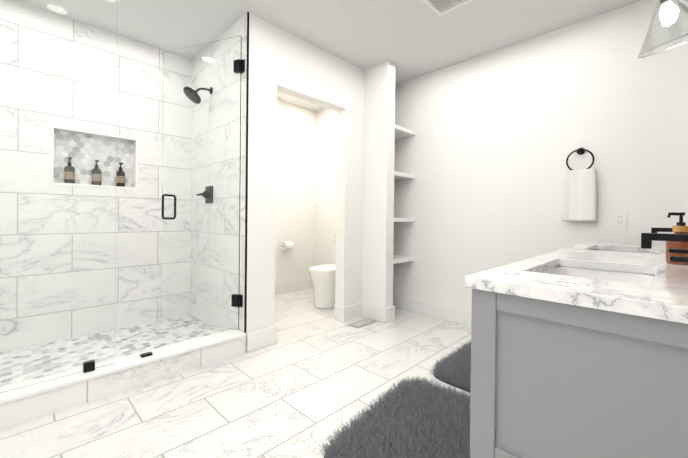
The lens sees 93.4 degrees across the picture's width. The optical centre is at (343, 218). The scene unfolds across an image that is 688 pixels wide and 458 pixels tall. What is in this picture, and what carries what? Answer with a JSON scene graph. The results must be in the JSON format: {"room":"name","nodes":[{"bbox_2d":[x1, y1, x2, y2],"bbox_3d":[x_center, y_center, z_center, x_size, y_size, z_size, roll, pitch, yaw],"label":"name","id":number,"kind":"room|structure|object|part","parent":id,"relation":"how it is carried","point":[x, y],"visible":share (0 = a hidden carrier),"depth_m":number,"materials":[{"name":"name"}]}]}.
{"room":"bathroom","nodes":[
{"label":"bathroom","id":0,"kind":"room"},
{"bbox_2d":[115,34,166,329],"bbox_3d":[-2.380,-0.285,2.357,0.160,2.520,2.430,1,0,45],"label":"wall","id":1,"kind":"structure","parent":0,"point":[138,211],"depth_m":2.85,"materials":[{"name":"tile"}]},
{"bbox_2d":[116,139,132,186],"bbox_3d":[-2.059,-0.478,2.688,0.006,0.410,0.530,1,0,45],"label":"wall niche","id":2,"kind":"object","parent":1,"relation":"attached to","point":[124,152],"visible":0.21,"depth_m":2.84,"materials":[{"name":"grey tile"}]},
{"bbox_2d":[116,135,137,189],"bbox_3d":[-2.028,-0.478,2.657,0.093,0.450,0.570,1,0,45],"label":"trim","id":3,"kind":"structure","parent":1,"relation":"attached to","point":[135,161],"depth_m":2.82,"materials":[{"name":"white stone"}]},
{"bbox_2d":[116,163,124,186],"bbox_3d":[-1.915,-0.375,2.776,0.067,0.204,0.067,1,0,45],"label":"bottle","id":4,"kind":"object","parent":3,"relation":"on","point":[120,177],"visible":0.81,"depth_m":2.75,"materials":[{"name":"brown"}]},
{"bbox_2d":[0,288,470,457],"bbox_3d":[-0.620,1.056,1.875,4.250,0.120,4.530,1,0,45],"label":"floor","id":5,"kind":"structure","parent":0,"point":[308,382],"depth_m":1.80,"materials":[{"name":"tile"}]},
{"bbox_2d":[0,329,245,429],"bbox_3d":[-1.625,0.914,1.590,0.162,0.145,2.410,1,0,45],"label":"curb","id":6,"kind":"object","parent":5,"relation":"on","point":[25,409],"depth_m":1.84,"materials":[{"name":"tile"}]},
{"bbox_2d":[0,0,117,392],"bbox_3d":[-1.879,-0.267,1.313,0.044,2.214,1.590,1,0,45],"label":"glass","id":7,"kind":"object","parent":6,"relation":"on","point":[58,107],"visible":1,"depth_m":1.69,"materials":[{"name":"clear glass"}]},
{"bbox_3d":[-1.624,0.852,1.590,0.162,0.020,2.410,1,0,45],"label":"shower curb cap","id":8,"kind":"part","parent":6,"relation":"part of","materials":[{"name":"white stone"}]},
{"bbox_2d":[140,352,152,357],"bbox_3d":[-1.219,0.838,1.998,0.040,0.012,0.060,1,0,45],"label":"door stop","id":9,"kind":"object","parent":6,"relation":"on","point":[146,354],"visible":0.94,"depth_m":1.99,"materials":[{"name":"black metal"}]},
{"bbox_2d":[115,319,218,358],"bbox_3d":[-2.010,0.959,1.971,0.935,0.045,2.410,1,0,45],"label":"pan","id":10,"kind":"object","parent":5,"relation":"on","point":[131,340],"visible":0.11,"depth_m":2.62,"materials":[{"name":"white tile"}]},
{"bbox_2d":[309,234,335,308],"bbox_3d":[-0.092,0.592,3.809,0.424,0.800,0.712,1,0,45],"label":"toilet","id":11,"kind":"object","parent":5,"relation":"on","point":[322,277],"visible":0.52,"depth_m":3.57,"materials":[{"name":"white ceramic"}]},
{"bbox_3d":[-0.153,0.570,3.748,0.380,0.041,0.540,1,0,45],"label":"seat","id":12,"kind":"part","parent":11,"relation":"part of","materials":[{"name":"white plastic"}]},
{"bbox_2d":[349,318,376,327],"bbox_3d":[0.180,0.994,3.088,0.120,0.008,0.280,1,0,45],"label":"floor vent","id":13,"kind":"object","parent":5,"relation":"in","point":[364,322],"visible":0.98,"depth_m":3.07,"materials":[{"name":"silver metal"}]},
{"bbox_2d":[318,376,470,457],"bbox_3d":[0.379,0.993,1.479,0.620,0.029,0.860,1,0,38],"label":"rug","id":14,"kind":"object","parent":5,"relation":"on","point":[413,418],"visible":0.83,"depth_m":1.49,"materials":[{"name":"grey carpet"}]},
{"bbox_2d":[427,340,470,392],"bbox_3d":[1.045,0.997,2.171,0.600,0.029,0.860,1,0,45],"label":"rug","id":15,"kind":"object","parent":5,"relation":"on","point":[454,369],"visible":0.21,"depth_m":2.07,"materials":[{"name":"grey carpet"}]},
{"bbox_2d":[470,291,687,457],"bbox_3d":[1.215,0.608,1.413,0.526,0.820,1.950,1,0,45],"label":"bathroom vanity","id":16,"kind":"object","parent":5,"relation":"on","point":[579,351],"depth_m":0.74,"materials":[{"name":"grey paint"}]},
{"bbox_2d":[465,243,687,326],"bbox_3d":[1.218,0.181,1.413,0.531,0.031,1.978,1,0,45],"label":"countertop","id":17,"kind":"structure","parent":16,"relation":"on","point":[664,299],"depth_m":0.82,"materials":[{"name":"white stone"}]},
{"bbox_2d":[545,263,648,282],"bbox_3d":[0.822,0.263,1.066,0.325,0.162,0.506,1,0,45],"label":"sink","id":18,"kind":"object","parent":17,"relation":"in","point":[634,274],"depth_m":1.24,"materials":[{"name":"white ceramic"}]},
{"bbox_2d":[593,247,656,254],"bbox_3d":[1.553,0.267,1.805,0.325,0.162,0.506,1,0,45],"label":"sink","id":19,"kind":"object","parent":17,"relation":"in","point":[594,248],"depth_m":2.00,"materials":[{"name":"white ceramic"}]},
{"bbox_2d":[641,231,687,250],"bbox_3d":[0.961,0.104,0.929,0.162,0.121,0.060,1,0,45],"label":"faucet","id":20,"kind":"object","parent":17,"relation":"on","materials":[{"name":"black metal"}]},
{"bbox_2d":[651,227,687,250],"bbox_3d":[1.692,0.108,1.669,0.162,0.121,0.060,1,0,45],"label":"faucet","id":21,"kind":"object","parent":17,"relation":"on","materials":[{"name":"black metal"}]},
{"bbox_2d":[665,212,687,264],"bbox_3d":[1.244,0.072,1.197,0.080,0.189,0.080,1,0,45],"label":"soap dispenser","id":22,"kind":"object","parent":17,"relation":"on","point":[680,227],"visible":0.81,"depth_m":1.19,"materials":[{"name":"brown"}]},
{"bbox_2d":[246,12,276,351],"bbox_3d":[-1.065,-0.274,2.925,1.230,2.520,0.243,1,0,45],"label":"wall","id":23,"kind":"structure","parent":0,"point":[262,112],"depth_m":2.49,"materials":[{"name":"white paint"}]},
{"bbox_2d":[209,13,246,331],"bbox_3d":[-1.102,-0.296,2.783,1.058,2.475,0.012,1,0,45],"label":"wall tiles","id":24,"kind":"structure","parent":23,"relation":"attached to","point":[238,27],"depth_m":2.44,"materials":[{"name":"white tile"}]},
{"bbox_2d":[161,36,241,329],"bbox_3d":[-1.143,-0.271,2.560,0.771,2.203,0.142,1,0,20],"label":"shower door","id":25,"kind":"structure","parent":24,"relation":"attached to","point":[200,208],"depth_m":2.54,"materials":[{"name":"clear glass"}]},
{"bbox_3d":[-1.437,-0.097,2.666,0.018,0.208,0.142,1,0,20],"label":"handle","id":26,"kind":"part","parent":25,"relation":"part of","materials":[{"name":"black metal"}]},
{"bbox_2d":[238,294,242,306],"bbox_3d":[-0.783,0.617,2.435,0.048,0.090,0.024,1,0,45],"label":"shower door wall hinge","id":27,"kind":"object","parent":24,"relation":"attached to","point":[240,300],"visible":0.96,"depth_m":2.42,"materials":[{"name":"black metal"}]},
{"bbox_2d":[240,59,244,72],"bbox_3d":[-0.765,-1.143,2.426,0.048,0.090,0.024,1,0,45],"label":"shower door wall hinge","id":28,"kind":"object","parent":24,"relation":"attached to","point":[242,66],"visible":0.98,"depth_m":2.42,"materials":[{"name":"black metal"}]},
{"bbox_2d":[244,12,248,332],"bbox_3d":[-0.722,-0.340,2.407,0.010,2.375,0.013,1,0,45],"label":"trim","id":29,"kind":"structure","parent":23,"relation":"attached to","point":[246,197],"depth_m":2.40,"materials":[{"name":"black metal"}]},
{"bbox_2d":[247,326,276,351],"bbox_3d":[-0.629,0.923,2.499,0.016,0.140,0.259,1,0,45],"label":"baseboard","id":30,"kind":"structure","parent":23,"relation":"attached to","point":[259,339],"depth_m":2.48,"materials":[{"name":"white paint"}]},
{"bbox_2d":[275,100,315,283],"bbox_3d":[-1.072,-0.280,4.077,0.120,2.520,1.985,1,0,45],"label":"wall","id":31,"kind":"structure","parent":0,"point":[295,169],"depth_m":4.40,"materials":[{"name":"white paint"}]},
{"bbox_2d":[281,241,292,249],"bbox_3d":[-0.738,0.353,4.244,0.132,0.116,0.167,1,0,45],"label":"toilet paper holder","id":32,"kind":"object","parent":31,"relation":"attached to","point":[286,245],"visible":0.98,"depth_m":4.19,"materials":[{"name":"white paper"}]},
{"bbox_2d":[275,278,312,294],"bbox_3d":[-0.973,0.911,4.099,0.016,0.140,1.533,1,0,45],"label":"baseboard","id":33,"kind":"structure","parent":31,"relation":"attached to","point":[289,286],"depth_m":4.38,"materials":[{"name":"white paint"}]},
{"bbox_2d":[277,26,363,306],"bbox_3d":[-0.035,-0.264,3.178,0.120,2.520,1.565,1,0,45],"label":"wall","id":34,"kind":"structure","parent":0,"point":[310,72],"depth_m":3.16,"materials":[{"name":"white paint"}]},
{"bbox_2d":[334,305,344,321],"bbox_3d":[-0.046,0.926,3.175,0.136,0.140,0.016,1,0,45],"label":"baseboard","id":35,"kind":"structure","parent":34,"relation":"attached to","point":[339,313],"depth_m":3.16,"materials":[{"name":"white paint"}]},
{"bbox_2d":[345,302,362,320],"bbox_3d":[0.096,0.927,3.232,0.016,0.140,0.265,1,0,45],"label":"baseboard","id":36,"kind":"structure","parent":34,"relation":"attached to","point":[353,311],"depth_m":3.22,"materials":[{"name":"white paint"}]},
{"bbox_2d":[362,60,395,307],"bbox_3d":[0.345,-0.261,3.263,0.302,2.520,0.120,1,0,45],"label":"wall","id":37,"kind":"structure","parent":0,"point":[378,184],"depth_m":3.19,"materials":[{"name":"white paint"}]},
{"bbox_2d":[362,303,386,322],"bbox_3d":[0.296,0.929,3.209,0.302,0.140,0.016,1,0,45],"label":"baseboard","id":38,"kind":"structure","parent":37,"relation":"attached to","point":[374,312],"depth_m":3.19,"materials":[{"name":"white paint"}]},
{"bbox_2d":[386,306,394,322],"bbox_3d":[0.451,0.931,3.163,0.016,0.140,0.136,1,0,45],"label":"baseboard","id":39,"kind":"structure","parent":37,"relation":"attached to","point":[390,316],"depth_m":3.15,"materials":[{"name":"white paint"}]},
{"bbox_2d":[394,218,413,221],"bbox_3d":[0.518,0.010,3.452,0.286,0.040,0.393,1,0,45],"label":"shelf","id":40,"kind":"object","parent":37,"relation":"attached to","point":[403,219],"visible":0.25,"depth_m":3.35,"materials":[{"name":"white paint"}]},
{"bbox_2d":[394,171,414,179],"bbox_3d":[0.523,-0.455,3.450,0.286,0.040,0.393,1,0,45],"label":"shelf","id":41,"kind":"object","parent":37,"relation":"attached to","point":[399,176],"visible":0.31,"depth_m":3.40,"materials":[{"name":"white paint"}]},
{"bbox_2d":[395,124,414,138],"bbox_3d":[0.528,-0.920,3.447,0.286,0.040,0.393,1,0,45],"label":"shelf","id":42,"kind":"object","parent":37,"relation":"attached to","point":[401,132],"visible":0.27,"depth_m":3.42,"materials":[{"name":"white paint"}]},
{"bbox_2d":[117,0,641,110],"bbox_3d":[-0.592,-1.574,1.862,4.250,0.100,4.530,1,0,45],"label":"ceiling","id":43,"kind":"structure","parent":0,"point":[411,39],"depth_m":2.53,"materials":[{"name":"white paint"}]},
{"bbox_2d":[422,0,472,15],"bbox_3d":[0.707,-1.503,2.188,0.300,0.014,0.300,1,0,45],"label":"ceiling vent","id":44,"kind":"object","parent":43,"relation":"in","point":[439,7],"visible":1,"depth_m":2.28,"materials":[{"name":"white plastic"}]},
{"bbox_2d":[314,0,687,310],"bbox_3d":[0.923,-0.256,3.415,4.250,2.520,0.120,1,0,45],"label":"wall","id":45,"kind":"structure","parent":0,"point":[491,144],"depth_m":2.71,"materials":[{"name":"white paint"}]},
{"bbox_2d":[393,255,413,263],"bbox_3d":[0.514,0.430,3.454,0.286,0.040,0.393,1,0,45],"label":"shelf","id":46,"kind":"object","parent":45,"relation":"attached to","point":[398,259],"visible":0.35,"depth_m":3.40,"materials":[{"name":"white paint"}]},
{"bbox_2d":[393,294,471,325],"bbox_3d":[1.379,0.942,2.863,2.329,0.140,0.016,1,0,45],"label":"baseboard","id":47,"kind":"structure","parent":45,"relation":"attached to","point":[456,315],"depth_m":3.30,"materials":[{"name":"white paint"}]},
{"bbox_2d":[562,148,596,220],"bbox_3d":[1.776,-0.260,2.442,0.209,0.556,0.062,1,0,45],"label":"towel ring","id":48,"kind":"object","parent":45,"relation":"attached to","point":[579,198],"visible":0.96,"depth_m":2.42,"materials":[{"name":"white fabric"}]},
{"bbox_2d":[613,211,626,228],"bbox_3d":[1.958,0.009,2.299,0.074,0.120,0.007,1,0,45],"label":"electrical outlet plate","id":49,"kind":"object","parent":45,"relation":"attached to","point":[619,219],"visible":1,"depth_m":2.30,"materials":[{"name":"white plastic"}]},
{"bbox_3d":[0.738,-0.243,0.455,0.120,2.520,4.350,1,0,45],"label":"wall","id":50,"kind":"structure","parent":0,"visible":0},
{"bbox_2d":[637,0,687,58],"bbox_3d":[1.379,-0.856,1.345,0.238,0.328,0.235,1,0,45],"label":"sconce","id":51,"kind":"object","parent":50,"relation":"attached to","point":[669,12],"visible":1,"depth_m":1.34,"materials":[{"name":"clear glass"}]},
{"bbox_3d":[1.343,-0.853,1.340,0.056,0.078,0.057,1,0,45],"label":"bulb","id":52,"kind":"part","parent":51,"relation":"part of","materials":[{"name":"white glass"}]}
]}

